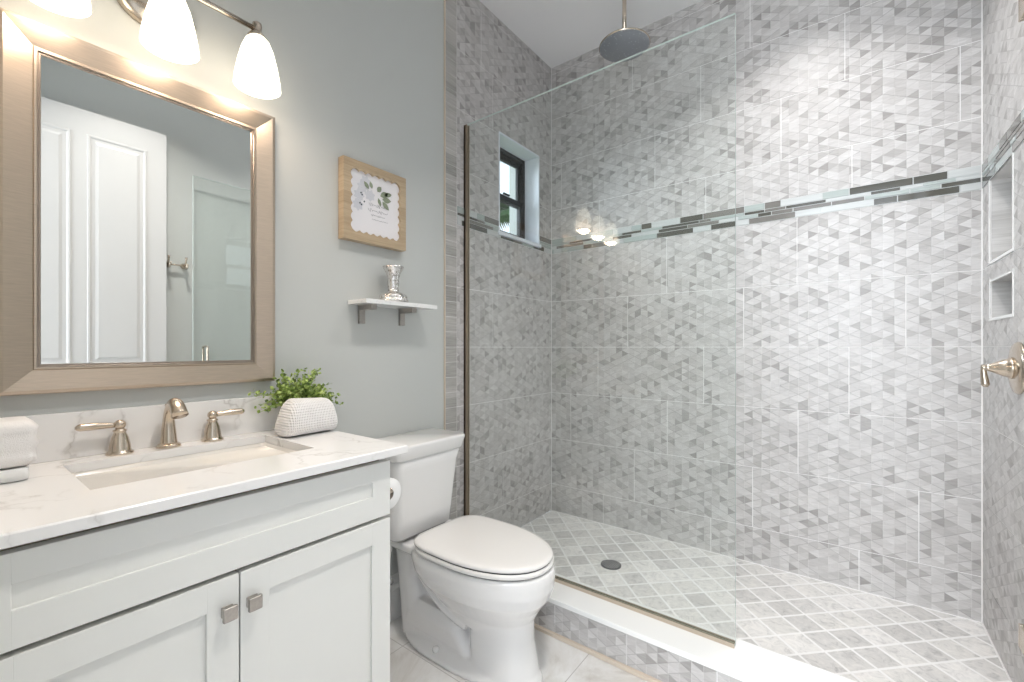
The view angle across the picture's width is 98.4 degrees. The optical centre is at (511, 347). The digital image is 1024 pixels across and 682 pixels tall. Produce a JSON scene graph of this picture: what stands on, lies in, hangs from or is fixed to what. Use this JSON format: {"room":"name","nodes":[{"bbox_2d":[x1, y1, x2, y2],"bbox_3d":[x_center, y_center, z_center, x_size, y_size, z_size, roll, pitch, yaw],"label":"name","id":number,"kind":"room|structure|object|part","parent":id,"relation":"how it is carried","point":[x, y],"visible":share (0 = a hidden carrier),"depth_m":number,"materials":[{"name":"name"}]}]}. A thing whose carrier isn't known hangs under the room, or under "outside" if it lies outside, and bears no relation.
{"room":"bathroom","nodes":[
{"label":"bathroom","id":0,"kind":"room"},
{"bbox_2d":[0,0,550,575],"bbox_3d":[-0.623,-0.344,1.990,0.240,3.057,2.615,0,0,37],"label":"wall","id":1,"kind":"structure","parent":0,"point":[361,80],"depth_m":1.95,"materials":[{"name":"grey paint"}]},
{"bbox_2d":[0,7,274,395],"bbox_3d":[-1.008,-0.339,1.272,0.028,0.901,0.623,0,0,37],"label":"wall mirror","id":2,"kind":"object","parent":1,"relation":"attached to","point":[137,200],"visible":1,"depth_m":1.20,"materials":[{"name":"beige metal"}]},
{"bbox_3d":[-1.014,-0.339,1.276,0.009,0.761,0.483,0,0,37],"label":"glass","id":3,"kind":"part","parent":2,"relation":"part of","materials":[{"name":"white mirror"}]},
{"bbox_2d":[0,395,280,464],"bbox_3d":[-1.002,0.222,1.284,0.022,0.117,0.832,0,0,37],"label":"backsplash","id":4,"kind":"structure","parent":1,"relation":"attached to","point":[57,435],"depth_m":1.22,"materials":[{"name":"white stone"}]},
{"bbox_2d":[30,0,280,98],"bbox_3d":[-0.949,-0.914,1.215,0.190,0.212,0.574,0,0,37],"label":"vanity light","id":5,"kind":"object","parent":1,"relation":"attached to","point":[167,29],"visible":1,"depth_m":1.23,"materials":[{"name":"white glass"}]},
{"bbox_3d":[-1.060,-0.885,1.020,0.130,0.154,0.130,0,0,37],"label":"lamp shade","id":6,"kind":"part","parent":5,"relation":"part of","materials":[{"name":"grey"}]},
{"bbox_3d":[-0.925,-0.885,1.197,0.130,0.154,0.130,0,0,37],"label":"lamp shade","id":7,"kind":"part","parent":5,"relation":"part of","materials":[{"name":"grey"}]},
{"bbox_3d":[-0.791,-0.885,1.374,0.130,0.154,0.130,0,0,37],"label":"lamp shade","id":8,"kind":"part","parent":5,"relation":"part of","materials":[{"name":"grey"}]},
{"bbox_2d":[338,155,405,251],"bbox_3d":[-0.573,-0.586,1.837,0.036,0.318,0.303,0,0,37],"label":"picture frame","id":9,"kind":"object","parent":1,"relation":"attached to","point":[371,199],"visible":1,"depth_m":1.81,"materials":[{"name":"brown wood"}]},
{"bbox_2d":[351,168,398,240],"bbox_3d":[-0.572,-0.586,1.835,0.009,0.278,0.263,0,0,37],"label":"print","id":10,"kind":"object","parent":9,"relation":"attached to","point":[374,191],"depth_m":1.83,"materials":[{"name":"white paper"}]},
{"bbox_2d":[390,546,393,584],"bbox_3d":[-0.530,0.880,1.854,0.088,0.232,0.052,0,0,37],"label":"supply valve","id":11,"kind":"object","parent":1,"relation":"attached to","point":[391,579],"visible":0.16,"depth_m":1.83,"materials":[{"name":"silver metal"}]},
{"bbox_2d":[348,298,436,325],"bbox_3d":[-0.494,-0.144,1.868,0.124,0.091,0.367,0,0,37],"label":"wall shelf","id":12,"kind":"object","parent":1,"relation":"attached to","point":[363,304],"visible":1,"depth_m":1.80,"materials":[{"name":"white wood"}]},
{"bbox_2d":[379,265,408,301],"bbox_3d":[-0.498,-0.266,1.856,0.125,0.150,0.125,0,0,37],"label":"candle holder","id":13,"kind":"object","parent":12,"relation":"on","point":[393,272],"visible":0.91,"depth_m":1.83,"materials":[{"name":"silver metal"}]},
{"bbox_2d":[390,573,401,621],"bbox_3d":[-0.552,1.090,1.886,0.015,0.190,0.735,0,0,37],"label":"baseboard","id":14,"kind":"structure","parent":1,"relation":"attached to","point":[395,601],"depth_m":1.93,"materials":[{"name":"white paint"}]},
{"bbox_2d":[444,0,445,429],"bbox_3d":[-0.337,-0.344,2.183,0.022,3.057,0.004,0,0,37],"label":"trim","id":15,"kind":"structure","parent":1,"relation":"attached to","point":[444,0],"depth_m":2.18,"materials":[{"name":"beige"}]},
{"bbox_2d":[446,0,456,519],"bbox_3d":[-0.352,-0.344,2.247,0.120,3.057,0.082,0,0,37],"label":"trim","id":16,"kind":"structure","parent":1,"relation":"attached to","point":[451,5],"depth_m":2.22,"materials":[{"name":"white tile"}]},
{"bbox_2d":[457,206,550,253],"bbox_3d":[-0.009,-0.675,2.600,0.006,0.096,0.892,0,0,37],"label":"trim","id":17,"kind":"structure","parent":1,"relation":"attached to","point":[478,222],"depth_m":2.43,"materials":[{"name":"tile"}]},
{"bbox_2d":[498,131,540,247],"bbox_3d":[-0.009,-0.939,2.722,0.172,0.591,0.433,0,0,37],"label":"window","id":18,"kind":"structure","parent":1,"relation":"in","point":[526,163],"depth_m":2.85,"materials":[{"name":"white"}]},
{"bbox_3d":[-0.061,-1.056,2.762,0.020,0.293,0.353,0,0,37],"label":"sash","id":19,"kind":"part","parent":18,"relation":"part of","materials":[{"name":"black"}]},
{"bbox_3d":[-0.045,-0.817,2.749,0.020,0.256,0.353,0,0,37],"label":"sash","id":20,"kind":"part","parent":18,"relation":"part of","materials":[{"name":"black"}]},
{"bbox_3d":[-0.057,-0.946,2.758,0.052,0.569,0.409,0,0,37],"label":"frame","id":21,"kind":"part","parent":18,"relation":"part of","materials":[{"name":"black"}]},
{"bbox_2d":[548,573,856,681],"bbox_3d":[0.532,1.041,1.655,2.004,0.020,0.190,0,0,37],"label":"shower curb","id":22,"kind":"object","parent":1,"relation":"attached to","point":[746,662],"depth_m":1.53,"materials":[{"name":"white stone"}]},
{"bbox_2d":[464,13,735,647],"bbox_3d":[0.264,-0.061,1.907,1.272,2.184,0.024,0,0,37],"label":"glass panel","id":23,"kind":"object","parent":22,"relation":"on","point":[696,630],"visible":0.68,"depth_m":2.27,"materials":[{"name":"clear glass"}]},
{"bbox_2d":[500,203,508,229],"bbox_3d":[0.033,-0.520,6.562,1.666,3.415,1.767,0,0,-8],"label":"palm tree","id":24,"kind":"object","parent":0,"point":[504,209],"visible":0.09,"depth_m":6.41,"materials":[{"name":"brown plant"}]},
{"bbox_2d":[390,616,647,681],"bbox_3d":[-0.263,1.210,-0.051,2.804,0.050,3.600,0,0,37],"label":"floor","id":25,"kind":"structure","parent":0,"point":[559,661],"depth_m":1.65,"materials":[{"name":"beige tile"}]},
{"bbox_2d":[0,458,389,681],"bbox_3d":[-0.788,0.747,1.105,0.568,0.876,0.775,0,0,37],"label":"vanity cabinet","id":26,"kind":"object","parent":25,"relation":"on","point":[289,581],"visible":0.99,"depth_m":0.91,"materials":[{"name":"white paint"}]},
{"bbox_3d":[-0.707,0.783,0.799,0.023,0.604,0.380,0,0,37],"label":"door","id":27,"kind":"part","parent":26,"relation":"part of","materials":[{"name":"white paint"}]},
{"bbox_2d":[0,395,407,549],"bbox_3d":[-0.782,0.233,1.117,0.576,0.140,0.832,0,0,37],"label":"countertop","id":28,"kind":"structure","parent":26,"relation":"on","point":[52,502],"depth_m":1.08,"materials":[{"name":"white stone"}]},
{"bbox_2d":[0,465,28,483],"bbox_3d":[-1.105,0.265,0.923,0.120,0.028,0.121,0,0,37],"label":"tray","id":29,"kind":"object","parent":28,"relation":"on","point":[7,475],"visible":0.69,"depth_m":0.92,"materials":[{"name":"white"}]},
{"bbox_2d":[0,416,39,468],"bbox_3d":[-1.103,0.202,0.929,0.144,0.094,0.141,0,0,37],"label":"folded towel","id":30,"kind":"object","parent":29,"relation":"on","point":[18,439],"visible":1,"depth_m":0.92,"materials":[{"name":"white fabric"}]},
{"bbox_2d":[75,398,244,455],"bbox_3d":[-0.942,0.209,1.231,0.136,0.142,0.387,0,0,37],"label":"faucet","id":31,"kind":"object","parent":28,"relation":"on","point":[175,408],"visible":1,"depth_m":1.21,"materials":[{"name":"silver metal"}]},
{"bbox_3d":[-1.059,0.203,1.140,0.028,0.025,0.100,0,0,37],"label":"lever","id":32,"kind":"part","parent":31,"relation":"part of","materials":[{"name":"silver metal"}]},
{"bbox_3d":[-1.038,0.245,1.169,0.058,0.070,0.058,0,0,37],"label":"handle","id":33,"kind":"part","parent":31,"relation":"part of","materials":[{"name":"silver metal"}]},
{"bbox_3d":[-0.939,0.206,1.228,0.128,0.137,0.041,0,0,37],"label":"spout","id":34,"kind":"part","parent":31,"relation":"part of","materials":[{"name":"silver metal"}]},
{"bbox_3d":[-0.908,0.245,1.340,0.058,0.070,0.058,0,0,37],"label":"handle","id":35,"kind":"part","parent":31,"relation":"part of","materials":[{"name":"silver metal"}]},
{"bbox_3d":[-0.885,0.203,1.369,0.028,0.025,0.100,0,0,37],"label":"lever","id":36,"kind":"part","parent":31,"relation":"part of","materials":[{"name":"silver metal"}]},
{"bbox_2d":[72,442,295,489],"bbox_3d":[-0.813,0.369,1.145,0.364,0.131,0.520,0,0,37],"label":"sink basin","id":37,"kind":"object","parent":28,"relation":"in","point":[122,474],"visible":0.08,"depth_m":1.18,"materials":[{"name":"white ceramic"}]},
{"bbox_2d":[248,368,343,413],"bbox_3d":[-0.725,0.174,1.506,0.173,0.210,0.291,0,0,37],"label":"potted plant","id":38,"kind":"object","parent":28,"relation":"on","point":[303,388],"visible":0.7,"depth_m":1.49,"materials":[{"name":"green plant"}]},
{"bbox_2d":[275,397,337,436],"bbox_3d":[-0.674,0.220,1.451,0.126,0.117,0.185,0,0,37],"label":"planter","id":39,"kind":"object","parent":28,"relation":"on","point":[296,416],"visible":1,"depth_m":1.40,"materials":[{"name":"white ceramic"}]},
{"bbox_3d":[-0.588,0.550,0.918,0.023,0.030,0.028,0,0,37],"label":"knob","id":40,"kind":"part","parent":26,"relation":"part of","materials":[{"name":"grey metal"}]},
{"bbox_3d":[-0.559,0.550,0.957,0.023,0.030,0.028,0,0,37],"label":"knob","id":41,"kind":"part","parent":26,"relation":"part of","materials":[{"name":"grey metal"}]},
{"bbox_3d":[-0.473,0.783,1.107,0.023,0.604,0.388,0,0,37],"label":"door","id":42,"kind":"part","parent":26,"relation":"part of","materials":[{"name":"white paint"}]},
{"bbox_3d":[-0.427,0.408,1.352,0.134,0.062,0.057,0,0,37],"label":"toilet paper holder","id":43,"kind":"object","parent":26,"relation":"attached to","visible":0},
{"bbox_2d":[390,478,400,508],"bbox_3d":[-0.412,0.443,1.366,0.100,0.095,0.095,0,0,37],"label":"toilet paper roll","id":44,"kind":"object","parent":43,"relation":"on","point":[394,484],"visible":0.23,"depth_m":1.35,"materials":[{"name":"white paper"}]},
{"bbox_2d":[377,428,554,681],"bbox_3d":[-0.188,0.782,1.728,0.761,0.806,0.426,0,0,37],"label":"toilet","id":45,"kind":"object","parent":25,"relation":"on","point":[473,588],"visible":1,"depth_m":1.64,"materials":[{"name":"white ceramic"}]},
{"bbox_3d":[-0.407,0.408,1.877,0.233,0.058,0.398,0,0,37],"label":"tank lid","id":46,"kind":"part","parent":45,"relation":"part of","materials":[{"name":"white ceramic"}]},
{"bbox_3d":[-0.410,0.599,1.879,0.210,0.337,0.376,0,0,37],"label":"tank","id":47,"kind":"part","parent":45,"relation":"part of","materials":[{"name":"white ceramic"}]},
{"bbox_3d":[-0.165,0.981,1.737,0.736,0.408,0.379,0,0,37],"label":"bowl","id":48,"kind":"part","parent":45,"relation":"part of","materials":[{"name":"white ceramic"}]},
{"bbox_3d":[-0.091,0.742,1.681,0.531,0.018,0.378,0,0,37],"label":"lid","id":49,"kind":"part","parent":45,"relation":"part of","materials":[{"name":"white plastic"}]},
{"bbox_3d":[-0.086,0.763,1.677,0.524,0.017,0.384,0,0,37],"label":"seat","id":50,"kind":"part","parent":45,"relation":"part of","materials":[{"name":"white plastic"}]},
{"bbox_2d":[501,161,543,526],"bbox_3d":[-0.140,-0.344,2.724,0.120,3.057,1.102,0,0,37],"label":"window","id":51,"kind":"structure","parent":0,"point":[512,211],"depth_m":2.97,"materials":[{"name":"clear glass"}]},
{"bbox_2d":[479,0,701,67],"bbox_3d":[0.291,-1.912,1.421,2.504,0.080,2.815,0,0,37],"label":"ceiling","id":52,"kind":"structure","parent":0,"point":[558,32],"depth_m":2.51,"materials":[{"name":"white paint"}]},
{"bbox_2d":[599,0,650,61],"bbox_3d":[0.562,-1.688,2.210,0.250,0.367,0.250,0,0,37],"label":"shower head","id":53,"kind":"object","parent":52,"relation":"hanging from","point":[620,44],"visible":0.95,"depth_m":2.20},
{"bbox_3d":[0.562,-1.701,2.210,0.064,0.342,0.064,0,0,37],"label":"rod","id":54,"kind":"part","parent":53,"relation":"part of","materials":[{"name":"silver metal"}]},
{"bbox_2d":[534,601,741,681],"bbox_3d":[0.520,1.118,1.639,2.004,0.134,0.160,0,0,37],"label":"shower curb tile","id":55,"kind":"structure","parent":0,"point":[649,662],"depth_m":1.64,"materials":[{"name":"white tile"}]},
{"bbox_2d":[521,510,1009,681],"bbox_3d":[0.815,1.136,2.027,2.004,0.098,0.815,0,0,37],"label":"floor","id":56,"kind":"structure","parent":0,"point":[858,636],"depth_m":1.84,"materials":[{"name":"tile"}]},
{"bbox_2d":[601,560,620,569],"bbox_3d":[0.496,1.085,2.212,0.100,0.004,0.100,0,0,37],"label":"shower drain","id":57,"kind":"object","parent":56,"relation":"on","point":[607,564],"visible":1,"depth_m":2.21,"materials":[{"name":"grey metal"}]},
{"bbox_2d":[552,0,980,621],"bbox_3d":[1.098,-0.393,2.400,2.004,2.959,0.120,0,0,37],"label":"wall","id":58,"kind":"structure","parent":0,"point":[858,330],"depth_m":2.15,"materials":[{"name":"white tile"}]},
{"bbox_2d":[552,165,980,253],"bbox_3d":[1.061,-0.675,2.352,1.996,0.096,0.006,0,0,37],"label":"trim","id":59,"kind":"structure","parent":58,"relation":"attached to","point":[967,179],"depth_m":2.12,"materials":[{"name":"tile"}]},
{"bbox_2d":[551,0,1011,681],"bbox_3d":[0.827,-0.393,2.043,2.004,2.959,0.776,0,0,37],"label":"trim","id":60,"kind":"structure","parent":58,"relation":"attached to","point":[1000,660],"depth_m":1.74,"materials":[{"name":"white tile"}]},
{"bbox_2d":[983,0,1023,681],"bbox_3d":[1.570,-0.393,1.362,0.004,2.959,0.961,0,0,37],"label":"wall","id":61,"kind":"structure","parent":0,"point":[1003,35],"depth_m":1.50,"materials":[{"name":"white tile"}]},
{"bbox_2d":[980,342,1023,394],"bbox_3d":[1.541,0.063,1.397,0.085,0.164,0.164,0,0,37],"label":"shower valve","id":62,"kind":"object","parent":61,"relation":"attached to","point":[1012,367],"visible":1,"depth_m":1.37,"materials":[{"name":"silver metal"}]},
{"bbox_3d":[1.516,0.091,1.416,0.022,0.069,0.020,0,0,37],"label":"lever","id":63,"kind":"part","parent":62,"relation":"part of","materials":[{"name":"silver metal"}]},
{"bbox_2d":[982,108,1023,188],"bbox_3d":[1.569,-0.675,1.364,0.006,0.096,0.951,0,0,37],"label":"trim","id":64,"kind":"structure","parent":61,"relation":"attached to","point":[1013,138],"depth_m":1.49,"materials":[{"name":"tile"}]},
{"bbox_2d":[1018,0,1023,654],"bbox_3d":[1.134,-0.070,0.871,0.098,2.180,0.625,0,0,41],"label":"door","id":65,"kind":"structure","parent":61,"relation":"in","point":[1020,2],"depth_m":1.12,"materials":[{"name":"white"}]},
{"bbox_3d":[1.666,-0.343,1.364,0.146,3.057,1.081,0,0,37],"label":"wall","id":66,"kind":"structure","parent":0,"visible":0},
{"bbox_2d":[988,152,1013,320],"bbox_3d":[1.742,-0.369,1.511,0.102,0.536,0.310,0,0,37],"label":"shower niche","id":67,"kind":"object","parent":66,"relation":"attached to","point":[1002,184],"depth_m":1.63,"materials":[{"name":"tile"}]}
]}

